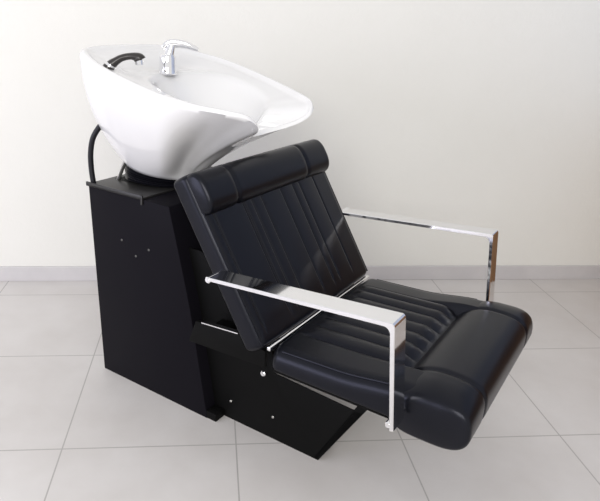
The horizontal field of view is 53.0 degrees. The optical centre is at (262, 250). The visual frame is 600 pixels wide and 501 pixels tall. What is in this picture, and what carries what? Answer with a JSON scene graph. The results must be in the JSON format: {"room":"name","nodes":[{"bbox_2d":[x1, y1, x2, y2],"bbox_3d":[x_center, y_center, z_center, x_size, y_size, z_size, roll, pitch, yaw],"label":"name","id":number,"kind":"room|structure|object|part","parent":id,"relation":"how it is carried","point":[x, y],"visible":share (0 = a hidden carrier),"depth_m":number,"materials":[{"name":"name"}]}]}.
{"room":"salon","nodes":[
{"label":"salon","id":0,"kind":"room"},
{"bbox_2d":[0,0,599,265],"bbox_3d":[-1.321,-1.211,2.616,6.820,2.900,0.100,0,22,-5],"label":"wall","id":1,"kind":"structure","parent":0,"point":[477,113],"depth_m":2.92,"materials":[{"name":"beige paint"}]},
{"bbox_2d":[0,265,599,280],"bbox_3d":[-1.412,0.119,3.079,6.720,0.080,0.012,0,22,-5],"label":"baseboard","id":2,"kind":"structure","parent":1,"relation":"attached to","point":[7,273],"depth_m":3.27,"materials":[{"name":"grey tile"}]},
{"bbox_2d":[0,279,599,500],"bbox_3d":[-1.197,1.180,0.597,6.720,0.050,5.625,0,22,-5],"label":"floor","id":3,"kind":"structure","parent":0,"point":[73,428],"depth_m":2.03,"materials":[{"name":"grey tile"}]},
{"bbox_2d":[79,39,532,459],"bbox_3d":[0.083,-0.019,1.986,1.477,1.239,0.841,16,26,31],"label":"chair","id":4,"kind":"object","parent":3,"relation":"on","point":[203,270],"visible":0.98,"depth_m":1.93,"materials":[{"name":"black leather"}]},
{"bbox_2d":[103,52,145,69],"bbox_3d":[-0.433,-0.590,1.872,0.132,0.056,0.039,0,22,-5],"label":"shower","id":5,"kind":"object","parent":4,"relation":"attached to","point":[114,62],"visible":1,"depth_m":1.86,"materials":[{"name":"black plastic"}]},
{"bbox_3d":[-0.370,-0.266,2.230,0.275,0.032,0.492,16,26,31],"label":"plate","id":6,"kind":"part","parent":4,"relation":"part of","materials":[{"name":"black"}]},
{"bbox_2d":[159,39,198,75],"bbox_3d":[-0.289,-0.662,2.054,0.139,0.118,0.064,0,22,-5],"label":"tap","id":7,"kind":"object","parent":4,"relation":"on","point":[167,60],"depth_m":2.04,"materials":[{"name":"silver metal"}]},
{"bbox_2d":[79,44,313,179],"bbox_3d":[-0.221,-0.457,2.049,0.708,0.432,0.640,16,26,31],"label":"basin","id":8,"kind":"object","parent":4,"relation":"in","point":[173,115],"depth_m":1.97,"materials":[{"name":"white ceramic"}]},
{"bbox_3d":[-0.131,0.237,1.859,0.143,0.014,0.017,16,26,31],"label":"edge trim","id":9,"kind":"part","parent":4,"relation":"part of","materials":[{"name":"silver metal"}]},
{"bbox_3d":[-0.113,0.283,1.863,0.299,0.095,0.015,16,26,31],"label":"rail","id":10,"kind":"part","parent":4,"relation":"part of","materials":[{"name":"black metal"}]},
{"bbox_3d":[0.070,-0.059,1.981,0.337,0.492,0.702,16,26,31],"label":"backrest","id":11,"kind":"part","parent":4,"relation":"part of","materials":[{"name":"black leather"}]},
{"bbox_3d":[0.098,0.228,1.565,0.580,0.282,0.068,16,26,31],"label":"armrest","id":12,"kind":"part","parent":4,"relation":"part of","materials":[{"name":"silver metal"}]},
{"bbox_3d":[0.399,0.253,1.853,0.462,0.108,0.670,16,26,31],"label":"seat","id":13,"kind":"part","parent":4,"relation":"part of","materials":[{"name":"black leather"}]},
{"bbox_3d":[0.545,0.011,2.152,0.580,0.282,0.064,16,26,31],"label":"armrest","id":14,"kind":"part","parent":4,"relation":"part of","materials":[{"name":"silver metal"}]}
]}

